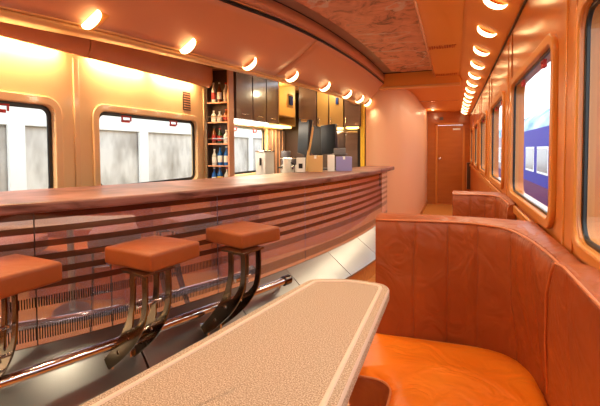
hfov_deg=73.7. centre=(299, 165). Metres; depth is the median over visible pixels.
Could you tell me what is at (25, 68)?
wall
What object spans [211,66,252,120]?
upper cabinet
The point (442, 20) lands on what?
ceiling
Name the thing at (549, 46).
window
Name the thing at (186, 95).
air vent
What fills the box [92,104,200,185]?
window
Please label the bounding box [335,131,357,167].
refrigerator
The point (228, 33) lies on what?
ceiling panel
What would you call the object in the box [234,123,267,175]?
window
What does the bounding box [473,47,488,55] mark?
lamp
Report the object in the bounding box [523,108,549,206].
coach
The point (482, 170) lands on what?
window
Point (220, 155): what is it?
bottle
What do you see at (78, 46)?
valance
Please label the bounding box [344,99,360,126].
upper cabinet
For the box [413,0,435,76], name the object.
trim
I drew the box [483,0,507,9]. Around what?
lamp
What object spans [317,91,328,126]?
upper cabinet
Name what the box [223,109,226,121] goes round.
bottle
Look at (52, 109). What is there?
window
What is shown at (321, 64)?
ceiling panel
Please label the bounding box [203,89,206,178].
trim
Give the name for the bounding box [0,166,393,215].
countertop
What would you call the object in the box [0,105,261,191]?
train windows
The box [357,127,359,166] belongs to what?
trim
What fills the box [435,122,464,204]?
door
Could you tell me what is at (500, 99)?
window
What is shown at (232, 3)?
trim
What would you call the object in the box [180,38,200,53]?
lamp
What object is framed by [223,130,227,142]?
bottle
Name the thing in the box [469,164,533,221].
trim
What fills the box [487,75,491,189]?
trim
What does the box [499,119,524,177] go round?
coach
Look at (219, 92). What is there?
bottle
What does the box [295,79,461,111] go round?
ceiling
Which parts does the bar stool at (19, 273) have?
support arm, seat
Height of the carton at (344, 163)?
0.156 m
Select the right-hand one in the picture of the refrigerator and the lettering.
the lettering
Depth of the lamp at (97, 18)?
1.97 m
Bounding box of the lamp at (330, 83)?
[320,82,331,90]
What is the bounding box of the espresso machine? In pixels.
[277,157,302,172]
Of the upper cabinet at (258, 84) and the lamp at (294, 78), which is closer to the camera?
the lamp at (294, 78)
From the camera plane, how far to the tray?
4.36 m
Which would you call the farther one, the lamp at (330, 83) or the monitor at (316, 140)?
the monitor at (316, 140)
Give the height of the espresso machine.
0.285 m
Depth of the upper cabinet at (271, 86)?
5.05 m
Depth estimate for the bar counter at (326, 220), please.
2.23 m
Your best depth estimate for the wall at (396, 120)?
5.73 m
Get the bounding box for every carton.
[296,158,304,171]
[308,155,322,171]
[327,155,334,170]
[336,156,351,170]
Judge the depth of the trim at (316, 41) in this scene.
3.27 m
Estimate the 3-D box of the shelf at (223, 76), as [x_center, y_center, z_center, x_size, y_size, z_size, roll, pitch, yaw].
[-0.841,-0.397,4.221,0.275,1.280,0.100,1,2,21]
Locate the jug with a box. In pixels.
[282,159,294,172]
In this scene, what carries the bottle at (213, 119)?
on the shelf at (223, 76)
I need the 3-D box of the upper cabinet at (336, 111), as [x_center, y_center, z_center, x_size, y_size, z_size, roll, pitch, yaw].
[0.551,-0.859,5.741,0.216,0.630,0.269,1,2,21]
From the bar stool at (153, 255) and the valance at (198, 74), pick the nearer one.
the bar stool at (153, 255)
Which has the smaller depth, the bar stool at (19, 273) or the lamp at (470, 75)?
the bar stool at (19, 273)
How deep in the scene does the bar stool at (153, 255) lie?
1.85 m
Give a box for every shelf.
[206,67,234,178]
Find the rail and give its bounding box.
[0,274,291,389]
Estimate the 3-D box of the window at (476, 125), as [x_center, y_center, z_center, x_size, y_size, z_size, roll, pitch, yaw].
[2.835,-0.326,6.402,0.051,0.729,1.074,1,2,21]
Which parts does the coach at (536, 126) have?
pane, pane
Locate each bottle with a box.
[211,83,215,101]
[211,111,216,121]
[212,126,216,142]
[212,149,216,164]
[212,167,216,177]
[217,82,221,101]
[217,111,221,121]
[217,128,222,142]
[217,167,222,177]
[218,146,222,164]
[223,83,226,101]
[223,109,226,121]
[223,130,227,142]
[224,146,227,164]
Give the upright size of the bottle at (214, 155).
0.170 m
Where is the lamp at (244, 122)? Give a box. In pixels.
[234,119,268,125]
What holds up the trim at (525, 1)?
attached to the wall at (538, 18)
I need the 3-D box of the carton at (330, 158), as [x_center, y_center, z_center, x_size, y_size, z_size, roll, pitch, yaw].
[0.334,-0.026,4.310,0.075,0.176,0.122,0,2,4]
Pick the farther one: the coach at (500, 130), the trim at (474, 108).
the coach at (500, 130)
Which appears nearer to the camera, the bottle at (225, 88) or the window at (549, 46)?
the window at (549, 46)
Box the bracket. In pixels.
[301,119,313,170]
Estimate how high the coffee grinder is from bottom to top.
0.370 m
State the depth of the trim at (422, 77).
5.17 m
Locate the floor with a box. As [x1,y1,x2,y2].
[347,204,451,405]
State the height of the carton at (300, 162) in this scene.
0.150 m
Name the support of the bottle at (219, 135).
on the shelf at (223, 76)
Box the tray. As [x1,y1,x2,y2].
[332,148,346,154]
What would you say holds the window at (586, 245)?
in the wall at (538, 18)
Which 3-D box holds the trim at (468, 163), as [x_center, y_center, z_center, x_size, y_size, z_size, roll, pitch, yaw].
[3.722,0.228,8.849,0.078,0.580,0.240,1,2,21]
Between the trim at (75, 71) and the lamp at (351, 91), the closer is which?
the trim at (75, 71)
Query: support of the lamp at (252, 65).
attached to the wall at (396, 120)
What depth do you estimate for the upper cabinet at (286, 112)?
5.80 m
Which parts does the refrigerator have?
door, door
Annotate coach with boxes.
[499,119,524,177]
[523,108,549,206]
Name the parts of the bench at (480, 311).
backrest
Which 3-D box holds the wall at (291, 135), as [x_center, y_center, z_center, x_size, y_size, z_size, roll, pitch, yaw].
[0.351,-0.084,6.027,1.290,2.300,0.060,1,2,21]
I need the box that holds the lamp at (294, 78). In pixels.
[286,72,300,81]
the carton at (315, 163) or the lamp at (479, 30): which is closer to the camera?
the lamp at (479, 30)
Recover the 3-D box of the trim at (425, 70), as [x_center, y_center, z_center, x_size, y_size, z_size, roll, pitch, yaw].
[1.359,-1.193,5.111,0.650,0.012,0.014,1,2,21]
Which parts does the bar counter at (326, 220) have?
panel, foot plate, panel, foot plate, panel, foot plate, foot plate, panel, foot plate, foot plate, panel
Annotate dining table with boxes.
[80,279,388,405]
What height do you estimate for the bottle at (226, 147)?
0.200 m
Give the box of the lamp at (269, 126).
[264,125,290,128]
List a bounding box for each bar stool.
[0,254,61,375]
[104,235,199,369]
[200,221,279,335]
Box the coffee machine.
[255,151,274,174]
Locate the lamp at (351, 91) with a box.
[342,90,352,97]
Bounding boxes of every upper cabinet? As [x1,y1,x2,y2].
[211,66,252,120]
[251,76,265,122]
[265,79,277,123]
[269,82,295,126]
[299,87,316,125]
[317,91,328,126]
[329,95,345,127]
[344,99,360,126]
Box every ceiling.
[230,0,396,72]
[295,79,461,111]
[416,0,464,76]
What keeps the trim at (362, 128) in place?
attached to the wall at (396, 120)
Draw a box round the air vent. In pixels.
[183,91,190,110]
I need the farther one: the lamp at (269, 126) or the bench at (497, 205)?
the lamp at (269, 126)
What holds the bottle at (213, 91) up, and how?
on the shelf at (223, 76)
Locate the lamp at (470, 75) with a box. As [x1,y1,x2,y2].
[468,73,480,78]
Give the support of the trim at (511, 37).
attached to the wall at (538, 18)
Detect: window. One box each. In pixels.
[0,90,63,188]
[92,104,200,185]
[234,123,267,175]
[470,126,473,164]
[474,120,478,168]
[479,110,486,175]
[489,91,504,188]
[508,33,558,228]
[570,0,599,270]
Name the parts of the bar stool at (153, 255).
support arm, seat plate, support arm, seat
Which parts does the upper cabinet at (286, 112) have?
post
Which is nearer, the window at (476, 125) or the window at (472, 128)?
the window at (476, 125)
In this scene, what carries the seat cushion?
on the bench at (480, 311)
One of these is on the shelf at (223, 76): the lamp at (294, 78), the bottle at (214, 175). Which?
the bottle at (214, 175)
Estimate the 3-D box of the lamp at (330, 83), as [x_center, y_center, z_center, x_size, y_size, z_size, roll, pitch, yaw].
[0.274,-0.807,4.131,0.123,0.090,0.078,1,3,37]
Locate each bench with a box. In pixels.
[349,213,599,405]
[452,191,515,219]
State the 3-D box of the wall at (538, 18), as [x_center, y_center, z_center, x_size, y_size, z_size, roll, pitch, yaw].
[1.671,0.123,3.319,0.060,2.080,12.580,1,2,21]
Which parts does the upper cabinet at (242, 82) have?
door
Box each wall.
[0,37,282,187]
[283,86,365,167]
[366,89,427,213]
[427,111,469,203]
[469,0,599,263]
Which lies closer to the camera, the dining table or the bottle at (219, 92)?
the dining table
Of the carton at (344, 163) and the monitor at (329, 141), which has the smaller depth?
the carton at (344, 163)
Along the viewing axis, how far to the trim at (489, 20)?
2.98 m
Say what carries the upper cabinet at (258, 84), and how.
attached to the wall at (25, 68)
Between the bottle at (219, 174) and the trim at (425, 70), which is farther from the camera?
the trim at (425, 70)
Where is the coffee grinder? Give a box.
[281,151,290,164]
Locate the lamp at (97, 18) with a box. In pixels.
[81,9,108,30]
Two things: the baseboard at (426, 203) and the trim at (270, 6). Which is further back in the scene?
the baseboard at (426, 203)
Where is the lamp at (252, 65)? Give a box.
[243,58,259,69]
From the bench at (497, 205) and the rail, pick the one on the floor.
the bench at (497, 205)
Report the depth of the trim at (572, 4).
1.28 m
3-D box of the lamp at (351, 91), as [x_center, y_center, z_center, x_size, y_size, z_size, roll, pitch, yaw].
[0.568,-0.833,4.704,0.123,0.095,0.077,1,3,38]
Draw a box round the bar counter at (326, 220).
[0,166,393,405]
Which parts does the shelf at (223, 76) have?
panel, panel, panel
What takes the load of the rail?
attached to the bar counter at (326, 220)
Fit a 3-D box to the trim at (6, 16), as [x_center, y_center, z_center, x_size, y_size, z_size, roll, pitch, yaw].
[-0.718,-0.738,2.883,0.271,0.032,6.262,1,3,31]
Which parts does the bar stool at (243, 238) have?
support arm, support arm, seat plate, seat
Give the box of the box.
[289,96,292,104]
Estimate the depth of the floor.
8.48 m
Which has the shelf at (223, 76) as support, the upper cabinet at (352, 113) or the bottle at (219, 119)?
the bottle at (219, 119)
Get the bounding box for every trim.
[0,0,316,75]
[0,9,359,104]
[72,58,81,186]
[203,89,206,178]
[220,0,383,83]
[237,0,384,80]
[275,41,316,75]
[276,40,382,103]
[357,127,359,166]
[360,104,364,166]
[380,71,460,89]
[383,70,431,73]
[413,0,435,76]
[459,0,523,115]
[466,162,469,188]
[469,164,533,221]
[470,0,527,115]
[473,108,474,171]
[478,97,480,177]
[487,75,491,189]
[504,34,512,197]
[556,0,577,253]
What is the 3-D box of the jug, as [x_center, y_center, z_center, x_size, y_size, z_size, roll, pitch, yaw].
[-0.131,0.067,4.456,0.133,0.285,0.110,-1,2,-13]
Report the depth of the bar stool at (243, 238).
2.22 m
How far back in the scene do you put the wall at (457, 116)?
9.45 m
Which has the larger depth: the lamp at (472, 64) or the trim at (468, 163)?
the trim at (468, 163)
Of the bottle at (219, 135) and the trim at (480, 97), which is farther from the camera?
the trim at (480, 97)
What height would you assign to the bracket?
0.726 m
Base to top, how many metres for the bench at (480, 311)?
1.000 m
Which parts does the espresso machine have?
cup rail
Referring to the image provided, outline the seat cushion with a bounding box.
[349,333,547,405]
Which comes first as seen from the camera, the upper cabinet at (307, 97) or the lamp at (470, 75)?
the lamp at (470, 75)
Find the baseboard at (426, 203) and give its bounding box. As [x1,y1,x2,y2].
[420,200,427,213]
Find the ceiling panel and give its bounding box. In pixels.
[295,0,431,71]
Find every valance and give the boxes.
[0,22,89,56]
[85,39,212,87]
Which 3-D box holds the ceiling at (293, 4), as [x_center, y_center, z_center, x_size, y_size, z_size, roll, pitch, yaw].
[-0.667,-1.093,1.724,2.660,0.060,8.020,1,2,21]
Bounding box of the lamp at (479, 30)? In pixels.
[477,26,495,37]
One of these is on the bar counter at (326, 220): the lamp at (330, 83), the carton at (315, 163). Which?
the carton at (315, 163)
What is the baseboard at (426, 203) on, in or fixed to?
attached to the wall at (396, 120)
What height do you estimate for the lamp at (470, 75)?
0.091 m
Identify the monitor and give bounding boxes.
[297,119,311,170]
[311,126,322,155]
[320,124,337,169]
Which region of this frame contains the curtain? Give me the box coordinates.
[268,129,284,173]
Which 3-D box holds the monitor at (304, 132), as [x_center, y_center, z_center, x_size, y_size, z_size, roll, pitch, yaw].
[0.067,-0.166,4.552,0.150,0.741,0.295,-2,3,-29]
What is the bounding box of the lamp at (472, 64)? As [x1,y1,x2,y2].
[471,61,483,68]
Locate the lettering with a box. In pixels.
[429,44,455,49]
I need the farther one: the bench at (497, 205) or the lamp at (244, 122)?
the lamp at (244, 122)

